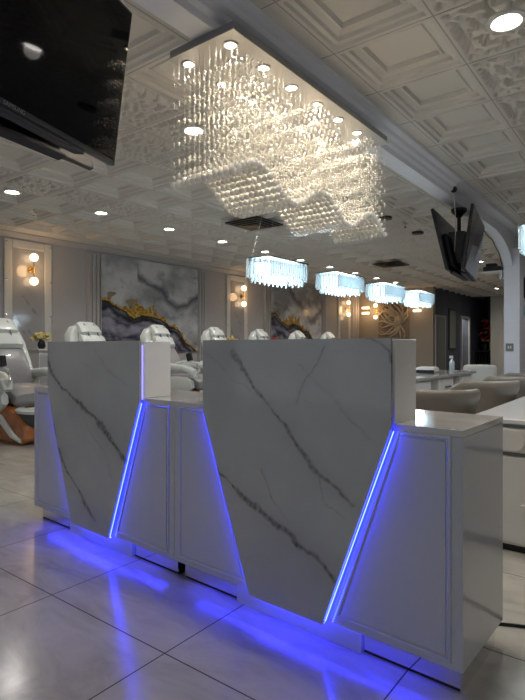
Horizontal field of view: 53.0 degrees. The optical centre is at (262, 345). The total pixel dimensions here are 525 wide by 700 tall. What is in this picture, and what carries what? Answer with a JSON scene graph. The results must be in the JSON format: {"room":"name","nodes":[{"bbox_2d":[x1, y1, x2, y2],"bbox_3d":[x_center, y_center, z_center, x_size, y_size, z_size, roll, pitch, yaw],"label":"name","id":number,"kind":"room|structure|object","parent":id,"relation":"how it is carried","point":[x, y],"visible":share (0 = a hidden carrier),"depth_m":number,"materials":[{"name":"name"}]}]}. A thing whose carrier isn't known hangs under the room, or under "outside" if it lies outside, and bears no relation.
{"room":"salon","nodes":[
{"label":"salon","id":0,"kind":"room"},
{"bbox_2d":[0,236,350,370],"bbox_3d":[-3.144,-0.380,9.404,0.200,2.900,21.150,0,0,37],"label":"wall","id":1,"kind":"structure","parent":0,"point":[68,264],"depth_m":9.23,"materials":[{"name":"grey paint"}]},
{"bbox_2d":[4,238,51,348],"bbox_3d":[-3.740,-0.780,8.428,0.036,1.780,0.795,0,0,37],"label":"wall panel","id":2,"kind":"object","parent":1,"relation":"attached to","point":[29,306],"visible":0.79,"depth_m":8.41,"materials":[{"name":"white"}]},
{"bbox_2d":[28,253,37,284],"bbox_3d":[-3.651,-1.220,8.401,0.166,0.512,0.132,0,0,37],"label":"wall sconce","id":3,"kind":"object","parent":2,"relation":"attached to","point":[33,257],"visible":1,"depth_m":8.36,"materials":[{"name":"white glass"}]},
{"bbox_2d":[86,251,98,326],"bbox_3d":[-3.010,-0.300,9.370,0.055,2.740,0.260,0,0,37],"label":"trim","id":4,"kind":"structure","parent":1,"relation":"attached to","point":[92,258],"depth_m":9.34,"materials":[{"name":"grey paint"}]},
{"bbox_2d":[100,254,197,351],"bbox_3d":[-2.169,-0.770,10.484,0.043,1.780,2.470,0,0,37],"label":"painting","id":5,"kind":"object","parent":1,"relation":"attached to","point":[136,295],"visible":0.81,"depth_m":10.32,"materials":[{"name":"white"}]},
{"bbox_2d":[0,229,360,293],"bbox_3d":[-3.090,-1.735,9.236,0.090,0.090,20.950,0,0,37],"label":"trim","id":6,"kind":"structure","parent":1,"relation":"attached to","point":[6,233],"depth_m":9.69,"materials":[{"name":"grey paint"}]},
{"bbox_2d":[198,269,205,373],"bbox_3d":[-1.328,-0.300,11.578,0.055,2.740,0.230,0,0,37],"label":"trim","id":7,"kind":"structure","parent":1,"relation":"attached to","point":[201,273],"depth_m":11.55,"materials":[{"name":"grey paint"}]},
{"bbox_2d":[226,274,247,339],"bbox_3d":[-0.602,-0.780,12.546,0.036,1.780,0.770,0,0,37],"label":"wall panel","id":8,"kind":"object","parent":1,"relation":"attached to","point":[236,314],"visible":0.77,"depth_m":12.52,"materials":[{"name":"white"}]},
{"bbox_2d":[239,285,246,306],"bbox_3d":[-0.458,-1.190,12.593,0.166,0.512,0.132,0,0,37],"label":"wall sconce","id":9,"kind":"object","parent":8,"relation":"attached to","point":[243,288],"visible":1,"depth_m":12.55,"materials":[{"name":"white glass"}]},
{"bbox_2d":[264,280,269,338],"bbox_3d":[0.117,-0.300,13.475,0.055,2.740,0.220,0,0,37],"label":"trim","id":10,"kind":"structure","parent":1,"relation":"attached to","point":[266,287],"depth_m":13.45,"materials":[{"name":"grey paint"}]},
{"bbox_2d":[270,283,320,338],"bbox_3d":[0.967,-0.770,14.600,0.043,1.780,2.500,0,0,37],"label":"painting","id":11,"kind":"object","parent":1,"relation":"attached to","point":[291,309],"visible":0.81,"depth_m":14.45,"materials":[{"name":"white"}]},
{"bbox_2d":[321,292,325,335],"bbox_3d":[1.826,-0.300,15.718,0.055,2.740,0.220,0,0,37],"label":"trim","id":12,"kind":"structure","parent":1,"relation":"attached to","point":[323,296],"depth_m":15.66,"materials":[{"name":"grey paint"}]},
{"bbox_2d":[338,294,349,338],"bbox_3d":[2.600,-0.780,16.750,0.036,1.780,0.800,0,0,37],"label":"wall panel","id":13,"kind":"object","parent":1,"relation":"attached to","point":[343,319],"visible":0.7,"depth_m":16.70,"materials":[{"name":"white"}]},
{"bbox_2d":[345,301,350,316],"bbox_3d":[2.730,-1.190,16.777,0.166,0.512,0.132,0,0,37],"label":"wall sconce","id":14,"kind":"object","parent":13,"relation":"attached to","point":[348,302],"visible":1,"depth_m":16.74,"materials":[{"name":"white glass"}]},
{"bbox_2d":[351,295,358,338],"bbox_3d":[3.056,-0.300,17.333,0.055,2.740,0.520,0,0,37],"label":"trim","id":15,"kind":"structure","parent":1,"relation":"attached to","point":[354,300],"depth_m":17.28,"materials":[{"name":"grey paint"}]},
{"bbox_2d":[0,0,524,296],"bbox_3d":[3.393,-1.819,7.095,13.412,0.078,24.392,0,0,37],"label":"ceiling","id":16,"kind":"structure","parent":0,"point":[421,49],"depth_m":4.90,"materials":[{"name":"white tile"}]},
{"bbox_2d":[2,188,21,194],"bbox_3d":[-2.882,-1.798,6.068,0.210,0.064,0.210,0,0,37],"label":"recessed light","id":17,"kind":"object","parent":16,"relation":"in","point":[5,190],"visible":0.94,"depth_m":6.05,"materials":[{"name":"white plastic"}]},
{"bbox_2d":[93,210,109,214],"bbox_3d":[-2.149,-1.798,7.030,0.210,0.064,0.210,0,0,37],"label":"recessed light","id":18,"kind":"object","parent":16,"relation":"in","point":[97,212],"visible":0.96,"depth_m":7.00,"materials":[{"name":"white"}]},
{"bbox_2d":[162,226,175,230],"bbox_3d":[-1.416,-1.798,7.993,0.210,0.064,0.210,0,0,37],"label":"recessed light","id":19,"kind":"object","parent":16,"relation":"in","point":[165,228],"visible":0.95,"depth_m":7.97,"materials":[{"name":"white"}]},
{"bbox_2d":[181,122,206,135],"bbox_3d":[-0.565,-1.798,4.340,0.210,0.064,0.210,0,0,37],"label":"recessed light","id":20,"kind":"object","parent":16,"relation":"in","point":[189,129],"visible":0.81,"depth_m":4.32,"materials":[{"name":"white"}]},
{"bbox_2d":[216,239,227,242],"bbox_3d":[-0.683,-1.798,8.955,0.210,0.064,0.210,0,0,37],"label":"recessed light","id":21,"kind":"object","parent":16,"relation":"in","point":[218,240],"visible":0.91,"depth_m":8.94,"materials":[{"name":"white"}]},
{"bbox_2d":[225,216,282,230],"bbox_3d":[-0.119,-1.754,7.633,0.600,0.049,0.600,0,0,37],"label":"ceiling vent","id":22,"kind":"object","parent":16,"relation":"in","point":[252,223],"visible":1,"depth_m":7.56,"materials":[{"name":"black plastic"}]},
{"bbox_2d":[0,0,524,295],"bbox_3d":[3.189,-1.788,6.924,13.318,0.010,25.118,0,0,37],"label":"grid","id":23,"kind":"object","parent":16,"relation":"attached to","point":[433,16],"visible":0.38,"depth_m":3.81,"materials":[{"name":"grey"}]},
{"bbox_2d":[245,165,308,287],"bbox_3d":[0.153,-1.192,5.251,0.314,1.176,0.744,0,0,37],"label":"crystal pendant","id":24,"kind":"object","parent":16,"relation":"hanging from","point":[275,270],"visible":0.96,"depth_m":5.07,"materials":[{"name":"crystal"},{"name":"chrome"},{"name":"wire"}]},
{"bbox_2d":[168,0,461,195],"bbox_3d":[-0.044,-1.700,2.862,0.140,0.180,6.900,0,0,37],"label":"ceiling beam","id":25,"kind":"structure","parent":16,"relation":"attached to","point":[212,14],"depth_m":3.37,"materials":[{"name":"white paint"}]},
{"bbox_2d":[167,21,388,242],"bbox_3d":[0.227,-1.207,3.466,0.472,0.805,1.842,0,0,37],"label":"crystal chandelier","id":26,"kind":"object","parent":25,"relation":"hanging from","point":[228,58],"visible":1,"depth_m":3.13,"materials":[{"name":"grey"}]},
{"bbox_3d":[2.046,-1.681,5.657,0.089,0.079,0.089,0,0,37],"label":"security camera","id":27,"kind":"object","parent":25,"relation":"attached to","visible":0},
{"bbox_2d":[454,197,455,251],"bbox_3d":[2.108,-1.354,5.775,0.023,0.613,0.235,0,0,22],"label":"cable","id":28,"kind":"object","parent":27,"relation":"hanging from","point":[454,197],"visible":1,"depth_m":5.72,"materials":[{"name":"silver metal"}]},
{"bbox_2d":[315,194,364,296],"bbox_3d":[0.929,-1.192,6.269,0.314,1.176,0.744,0,0,37],"label":"crystal pendant","id":29,"kind":"object","parent":16,"relation":"hanging from","point":[330,282],"visible":0.99,"depth_m":6.08,"materials":[{"name":"crystal glass"},{"name":"chrome"}]},
{"bbox_2d":[365,216,404,303],"bbox_3d":[1.699,-1.192,7.279,0.314,1.176,0.744,0,0,37],"label":"crystal pendant","id":30,"kind":"object","parent":16,"relation":"hanging from","point":[382,292],"visible":1,"depth_m":7.11,"materials":[{"name":"crystal glass"},{"name":"chrome"}]},
{"bbox_2d":[372,261,408,267],"bbox_3d":[2.790,-1.754,11.451,0.600,0.049,0.600,0,0,37],"label":"ceiling vent","id":31,"kind":"object","parent":16,"relation":"in","point":[398,263],"visible":0.96,"depth_m":11.36,"materials":[{"name":"black plastic"}]},
{"bbox_2d":[412,231,423,239],"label":"ceiling vent","id":32,"kind":"object","parent":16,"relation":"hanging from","point":[414,233],"depth_m":8.19,"materials":[{"name":"black plastic"}]},
{"bbox_2d":[401,290,434,308],"label":"crystal pendant","id":33,"kind":"object","parent":16,"relation":"hanging from","point":[416,298],"depth_m":8.03,"materials":[{"name":"clear glass"}]},
{"bbox_2d":[456,178,517,235],"bbox_3d":[3.955,-1.760,8.113,0.140,0.060,6.300,0,0,37],"label":"trim","id":34,"kind":"structure","parent":16,"relation":"attached to","point":[464,188],"depth_m":6.49,"materials":[{"name":"white paint"}]},
{"bbox_2d":[448,207,466,262],"bbox_3d":[2.312,-1.280,6.200,0.180,0.660,0.400,0,0,28],"label":"pole","id":35,"kind":"object","parent":34,"relation":"attached to","point":[460,211],"visible":0.53,"depth_m":6.03,"materials":[{"name":"black metal"}]},
{"bbox_2d":[431,209,467,281],"bbox_3d":[2.258,-1.161,6.268,0.219,0.703,1.220,0,0,31],"label":"television","id":36,"kind":"object","parent":35,"relation":"attached to","point":[442,227],"visible":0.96,"depth_m":5.88,"materials":[{"name":"black plastic"}]},
{"bbox_2d":[451,207,466,217],"bbox_3d":[2.312,-1.560,6.200,0.177,0.100,0.180,0,0,28],"label":"bracket","id":37,"kind":"object","parent":35,"relation":"on","point":[460,211],"depth_m":6.15,"materials":[{"name":"black metal"}]},
{"bbox_2d":[460,203,484,281],"bbox_3d":[2.440,-1.150,6.132,0.164,0.713,1.220,0,0,28],"label":"television","id":38,"kind":"object","parent":35,"relation":"attached to","point":[473,238],"visible":1,"depth_m":5.89,"materials":[{"name":"black plastic"}]},
{"bbox_2d":[486,8,524,33],"bbox_3d":[1.334,-1.798,2.881,0.210,0.064,0.210,0,0,37],"label":"recessed light","id":39,"kind":"object","parent":16,"relation":"in","point":[508,20],"visible":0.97,"depth_m":2.88,"materials":[{"name":"white"}]},
{"bbox_2d":[517,223,524,255],"bbox_3d":[2.097,-1.192,3.833,0.314,1.176,0.744,0,0,37],"label":"crystal pendant","id":40,"kind":"object","parent":16,"relation":"hanging from","point":[521,227],"visible":1,"depth_m":3.66,"materials":[{"name":"clear glass"}]},
{"bbox_2d":[0,440,524,699],"bbox_3d":[4.039,1.120,7.860,13.500,0.100,27.400,0,0,37],"label":"floor","id":41,"kind":"structure","parent":0,"point":[82,618],"depth_m":1.94,"materials":[{"name":"tile"}]},
{"bbox_2d":[0,318,47,444],"bbox_3d":[-2.796,0.356,6.254,1.768,1.427,0.900,0,0,37],"label":"chair","id":42,"kind":"object","parent":41,"relation":"on","point":[18,378],"visible":0.59,"depth_m":5.97,"materials":[{"name":"white leather"}]},
{"bbox_2d":[0,333,23,348],"bbox_3d":[-3.256,-0.070,6.604,0.168,0.222,0.500,0,0,37],"label":"pillow","id":43,"kind":"object","parent":42,"relation":"on","point":[7,340],"depth_m":6.63,"materials":[{"name":"white leather"}]},
{"bbox_2d":[0,348,32,382],"bbox_3d":[-3.151,0.264,6.524,0.327,0.526,0.540,0,0,37],"label":"cushion","id":44,"kind":"object","parent":42,"relation":"on","point":[16,359],"depth_m":6.57,"materials":[{"name":"grey leather"}]},
{"bbox_2d":[19,414,33,426],"bbox_3d":[-2.388,0.790,5.942,0.700,0.160,0.700,0,0,37],"label":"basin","id":45,"kind":"object","parent":42,"relation":"in","point":[25,420],"depth_m":5.64,"materials":[{"name":"grey"}]},
{"bbox_2d":[27,349,47,383],"bbox_3d":[-3.213,0.555,7.664,0.400,1.030,0.320,0,0,37],"label":"base cabinet","id":46,"kind":"object","parent":41,"relation":"on","point":[39,357],"visible":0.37,"depth_m":7.50,"materials":[{"name":"white"}]},
{"bbox_2d":[30,332,50,348],"bbox_3d":[-3.219,-0.085,7.684,0.289,0.250,0.222,0,0,-4],"label":"flower vase","id":47,"kind":"object","parent":46,"relation":"on","point":[41,344],"visible":1,"depth_m":7.62,"materials":[{"name":"black plastic"}]},
{"bbox_2d":[64,322,105,341],"bbox_3d":[-1.950,0.356,7.502,1.768,1.427,0.900,0,0,23],"label":"chair","id":48,"kind":"object","parent":41,"relation":"on","point":[81,331],"visible":0.18,"depth_m":7.59,"materials":[{"name":"white leather"}]},
{"bbox_2d":[78,334,105,340],"bbox_3d":[-2.482,-0.070,7.728,0.168,0.222,0.500,0,0,23],"label":"pillow","id":49,"kind":"object","parent":48,"relation":"on","point":[81,337],"depth_m":7.63,"materials":[{"name":"white leather"}]},
{"bbox_2d":[34,341,202,573],"bbox_3d":[-0.784,0.522,2.982,1.308,1.095,0.443,0,0,40],"label":"reception desk","id":50,"kind":"object","parent":41,"relation":"on","point":[104,415],"visible":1,"depth_m":2.69,"materials":[{"name":"marble"},{"name":"painted wood"},{"name":"led light strip"}]},
{"bbox_2d":[34,386,202,405],"bbox_3d":[-0.775,0.264,2.993,1.308,0.022,0.413,0,0,40],"label":"countertop","id":51,"kind":"structure","parent":50,"relation":"on","point":[175,395],"depth_m":2.59,"materials":[{"name":"stone"}]},
{"bbox_2d":[140,325,202,391],"bbox_3d":[-1.112,0.356,8.519,1.768,1.427,0.900,0,0,25],"label":"chair","id":52,"kind":"object","parent":41,"relation":"on","point":[183,375],"visible":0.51,"depth_m":8.27,"materials":[{"name":"white leather"}]},
{"bbox_2d":[152,335,174,347],"bbox_3d":[-1.637,-0.070,8.761,0.168,0.222,0.500,0,0,25],"label":"pillow","id":53,"kind":"object","parent":52,"relation":"on","point":[154,337],"depth_m":8.73,"materials":[{"name":"white leather"}]},
{"bbox_2d":[170,348,185,374],"bbox_3d":[-1.516,0.264,8.705,0.327,0.526,0.540,0,0,25],"label":"cushion","id":54,"kind":"object","parent":52,"relation":"on","point":[174,357],"depth_m":8.74,"materials":[{"name":"grey fabric"}]},
{"bbox_2d":[200,327,226,346],"bbox_3d":[-0.250,0.356,9.652,1.768,1.427,0.900,0,0,23],"label":"chair","id":55,"kind":"object","parent":41,"relation":"on","point":[212,333],"visible":0.12,"depth_m":9.73,"materials":[{"name":"white leather"}]},
{"bbox_2d":[212,337,226,339],"bbox_3d":[-0.782,-0.070,9.877,0.168,0.222,0.500,0,0,23],"label":"pillow","id":56,"kind":"object","parent":55,"relation":"on","point":[213,338],"depth_m":9.77,"materials":[{"name":"white leather"}]},
{"bbox_2d":[248,329,268,339],"bbox_3d":[0.599,0.356,10.765,1.768,1.427,0.900,0,0,23],"label":"chair","id":57,"kind":"object","parent":41,"relation":"on","point":[258,334],"visible":0.16,"depth_m":10.85,"materials":[{"name":"white leather"}]},
{"bbox_2d":[288,331,305,338],"bbox_3d":[1.477,0.356,11.919,1.768,1.427,0.900,0,0,23],"label":"chair","id":58,"kind":"object","parent":41,"relation":"on","point":[296,334],"visible":0.11,"depth_m":12.00,"materials":[{"name":"white leather"}]},
{"bbox_2d":[320,332,334,338],"bbox_3d":[2.326,0.356,13.032,1.768,1.427,0.900,0,0,23],"label":"chair","id":59,"kind":"object","parent":41,"relation":"on","point":[328,335],"visible":0.18,"depth_m":13.11,"materials":[{"name":"white leather"}]},
{"bbox_2d":[174,338,502,692],"bbox_3d":[0.220,0.522,2.142,1.308,1.095,0.443,0,0,40],"label":"reception desk","id":60,"kind":"object","parent":41,"relation":"on","point":[313,492],"visible":1,"depth_m":1.83,"materials":[{"name":"marble"},{"name":"white painted wood"}]},
{"bbox_2d":[174,398,502,437],"bbox_3d":[0.230,0.264,2.153,1.308,0.022,0.413,0,0,40],"label":"countertop","id":61,"kind":"structure","parent":60,"relation":"on","point":[461,425],"depth_m":1.75,"materials":[{"name":"stone"}]},
{"bbox_2d":[416,370,475,389],"bbox_3d":[1.636,0.670,5.857,0.644,0.700,2.900,0,0,37],"label":"counter","id":62,"kind":"object","parent":41,"relation":"on","point":[443,379],"depth_m":5.92,"materials":[{"name":"stone"}]},
{"bbox_2d":[416,366,438,372],"bbox_3d":[1.967,0.285,6.295,0.240,0.070,0.322,0,0,26],"label":"lamp","id":63,"kind":"object","parent":62,"relation":"on","point":[423,369],"visible":0.9,"depth_m":6.16,"materials":[{"name":"white"}]},
{"bbox_2d":[416,370,475,381],"bbox_3d":[1.634,0.335,5.858,0.640,0.030,2.900,0,0,37],"label":"countertop","id":64,"kind":"structure","parent":62,"relation":"on","point":[442,373],"depth_m":5.98,"materials":[{"name":"stone"}]},
{"bbox_2d":[449,356,454,371],"bbox_3d":[2.359,0.220,6.562,0.064,0.200,0.062,0,0,37],"label":"spray bottle","id":65,"kind":"object","parent":62,"relation":"on","point":[451,363],"visible":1,"depth_m":6.54,"materials":[{"name":"white plastic"}]},
{"bbox_2d":[416,388,480,413],"bbox_3d":[1.080,0.663,3.268,0.541,0.814,0.472,0,0,-6],"label":"tub chair","id":66,"kind":"object","parent":41,"relation":"on","point":[456,401],"visible":0.24,"depth_m":3.06,"materials":[{"name":"brown leather"}]},
{"bbox_2d":[463,365,496,380],"bbox_3d":[3.745,0.700,9.051,0.560,0.740,0.640,0,0,20],"label":"sofa","id":67,"kind":"object","parent":41,"relation":"on","point":[482,371],"visible":0.16,"depth_m":9.22,"materials":[{"name":"white leather"}]},
{"bbox_2d":[475,350,490,364],"bbox_3d":[8.291,0.620,19.580,0.600,0.900,0.500,0,0,37],"label":"console table","id":68,"kind":"object","parent":41,"relation":"on","point":[479,351],"visible":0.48,"depth_m":19.54,"materials":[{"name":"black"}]},
{"bbox_2d":[478,318,490,350],"bbox_3d":[8.308,-0.427,19.597,0.327,1.194,0.486,0,0,-22],"label":"flower arrangement","id":69,"kind":"object","parent":68,"relation":"on","point":[485,347],"visible":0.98,"depth_m":19.51,"materials":[{"name":"red plastic"}]},
{"bbox_2d":[450,380,520,413],"bbox_3d":[1.700,0.663,4.041,0.541,0.814,0.472,0,0,-6],"label":"tub chair","id":70,"kind":"object","parent":41,"relation":"on","point":[493,393],"visible":0.23,"depth_m":3.84,"materials":[{"name":"brown leather"}]},
{"bbox_2d":[477,396,524,553],"bbox_3d":[2.286,0.725,3.149,1.500,0.690,1.920,0,0,37],"label":"table","id":71,"kind":"object","parent":41,"relation":"on","point":[513,412],"visible":0.42,"depth_m":2.73,"materials":[{"name":"white"}]},
{"bbox_2d":[481,376,524,398],"bbox_3d":[2.143,0.663,4.621,0.541,0.814,0.472,0,0,-6],"label":"tub chair","id":72,"kind":"object","parent":41,"relation":"on","point":[521,393],"visible":0.09,"depth_m":4.42,"materials":[{"name":"brown leather"}]},
{"bbox_2d":[499,622,524,627],"bbox_3d":[1.498,1.064,1.750,1.551,0.010,0.141,0,0,27],"label":"cable","id":73,"kind":"object","parent":41,"relation":"on","point":[501,623],"visible":0.32,"depth_m":2.01,"materials":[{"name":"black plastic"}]},
{"bbox_2d":[503,373,524,376],"bbox_3d":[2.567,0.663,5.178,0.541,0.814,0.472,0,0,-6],"label":"countertop","id":74,"kind":"structure","parent":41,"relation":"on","point":[507,374],"depth_m":5.00,"materials":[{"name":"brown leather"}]},
{"bbox_2d":[504,248,524,374],"bbox_3d":[4.231,-0.210,8.603,0.215,2.560,1.385,0,0,37],"label":"column","id":75,"kind":"structure","parent":41,"relation":"on","point":[514,300],"depth_m":8.06,"materials":[{"name":"white paint"}]},
{"bbox_2d":[506,343,513,350],"bbox_3d":[3.782,0.020,8.067,0.110,0.120,0.013,0,0,37],"label":"light switch","id":76,"kind":"object","parent":75,"relation":"attached to","point":[509,346],"visible":1,"depth_m":8.07,"materials":[{"name":"grey plastic"}]},
{"bbox_3d":[-0.625,0.555,11.061,0.400,1.030,0.320,0,0,37],"label":"cabinet","id":77,"kind":"object","parent":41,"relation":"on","visible":0},
{"bbox_2d":[226,335,237,339],"bbox_3d":[-0.634,-0.093,11.045,0.263,0.266,0.214,0,0,-17],"label":"flower vase","id":78,"kind":"object","parent":77,"relation":"on","point":[231,337],"visible":0.37,"depth_m":11.01,"materials":[{"name":"yellow plastic"}]},
{"bbox_2d":[359,286,434,367],"bbox_3d":[4.197,-0.380,16.980,2.698,2.900,0.200,0,0,37],"label":"wall","id":79,"kind":"structure","parent":0,"point":[421,324],"depth_m":16.38,"materials":[{"name":"beige paint"}]},
{"bbox_2d":[361,307,369,314],"bbox_3d":[3.410,-1.165,17.365,0.280,0.250,0.140,0,0,37],"label":"wall sconce","id":80,"kind":"object","parent":79,"relation":"attached to","point":[366,308],"visible":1,"depth_m":17.32,"materials":[{"name":"white glass"}]},
{"bbox_2d":[373,303,377,318],"bbox_3d":[3.681,-1.130,17.142,0.132,0.512,0.166,0,0,37],"label":"wall sconce","id":81,"kind":"object","parent":79,"relation":"attached to","point":[375,304],"visible":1,"depth_m":17.10,"materials":[{"name":"white glass"}]},
{"bbox_2d":[378,301,408,338],"bbox_3d":[4.147,-0.690,16.780,1.040,1.620,0.177,0,0,37],"label":"carving","id":82,"kind":"object","parent":79,"relation":"attached to","point":[393,319],"visible":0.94,"depth_m":16.77,"materials":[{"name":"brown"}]},
{"bbox_2d":[435,287,487,369],"bbox_3d":[7.086,-0.380,18.707,0.200,2.900,6.050,0,0,37],"label":"wall","id":83,"kind":"structure","parent":0,"point":[476,309],"depth_m":18.98,"materials":[{"name":"black paint"}]},
{"bbox_2d":[434,315,445,369],"bbox_3d":[5.595,0.055,16.512,0.090,2.030,0.950,0,0,37],"label":"door","id":84,"kind":"structure","parent":83,"relation":"in","point":[439,322],"depth_m":16.47,"materials":[{"name":"grey paint"}]},
{"bbox_2d":[448,308,456,349],"bbox_3d":[6.315,-0.555,17.503,0.034,1.350,0.760,0,0,37],"label":"wall mirror","id":85,"kind":"object","parent":83,"relation":"attached to","point":[452,313],"visible":1,"depth_m":17.44,"materials":[{"name":"black mirror"}]},
{"bbox_2d":[460,316,469,369],"bbox_3d":[7.147,0.010,18.598,0.070,2.120,1.050,0,0,37],"label":"door","id":86,"kind":"structure","parent":83,"relation":"in","point":[461,317],"depth_m":18.25,"materials":[{"name":"grey paint"}]},
{"bbox_2d":[472,296,490,300],"bbox_3d":[8.556,-1.805,20.019,0.950,0.050,2.180,0,0,37],"label":"ceiling","id":87,"kind":"structure","parent":0,"point":[485,298],"depth_m":19.75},
{"bbox_2d":[488,301,490,364],"bbox_3d":[9.238,-0.380,20.996,0.850,2.900,0.200,0,0,37],"label":"wall","id":88,"kind":"structure","parent":0,"point":[489,302],"depth_m":21.01,"materials":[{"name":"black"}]},
{"bbox_2d":[491,295,503,375],"bbox_3d":[12.280,-0.380,15.913,10.150,2.900,0.200,0,0,37],"label":"wall","id":89,"kind":"structure","parent":0,"point":[497,302],"depth_m":18.77,"materials":[{"name":"white"}]},
{"bbox_2d":[133,0,517,267],"bbox_3d":[4.181,-0.365,8.632,0.130,2.870,21.200,0,0,37],"label":"trim","id":90,"kind":"structure","parent":89,"relation":"attached to","point":[505,240],"depth_m":5.01,"materials":[{"name":"white paint"}]},
{"bbox_2d":[481,270,503,279],"bbox_3d":[3.691,-1.115,8.377,0.340,0.130,0.280,0,0,37],"label":"wall shelf","id":91,"kind":"object","parent":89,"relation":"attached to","point":[499,272],"visible":0.71,"depth_m":8.31,"materials":[{"name":"white"}]},
{"bbox_2d":[483,263,503,271],"bbox_3d":[3.675,-1.245,8.389,0.260,0.130,0.200,0,0,37],"label":"box","id":92,"kind":"object","parent":91,"relation":"on","point":[492,266],"visible":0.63,"depth_m":8.33,"materials":[{"name":"black plastic"}]},
{"bbox_2d":[484,231,502,279],"bbox_3d":[3.333,-1.317,7.667,0.040,0.581,1.258,0,0,37],"label":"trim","id":93,"kind":"structure","parent":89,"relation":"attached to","point":[484,231],"depth_m":7.96,"materials":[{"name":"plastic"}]},
{"bbox_3d":[-0.990,-1.280,1.930,0.180,0.660,0.400,0,0,19],"label":"pole","id":94,"kind":"object","parent":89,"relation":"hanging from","visible":0},
{"bbox_2d":[0,116,93,170],"bbox_3d":[-1.145,-1.209,2.080,0.185,0.710,1.220,0,0,25],"label":"television","id":95,"kind":"object","parent":94,"relation":"attached to","point":[9,130],"visible":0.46,"depth_m":2.29,"materials":[{"name":"black plastic"}]},
{"bbox_2d":[0,0,131,165],"bbox_3d":[-0.873,-1.180,1.878,0.164,0.713,1.220,0,0,19],"label":"television","id":96,"kind":"object","parent":94,"relation":"attached to","point":[63,62],"visible":1,"depth_m":2.10,"materials":[{"name":"black plastic"}]},
{"bbox_2d":[503,430,524,451],"bbox_3d":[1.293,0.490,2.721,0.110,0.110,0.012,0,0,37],"label":"drawer","id":97,"kind":"object","parent":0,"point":[513,440],"depth_m":2.71,"materials":[{"name":"white wood"}]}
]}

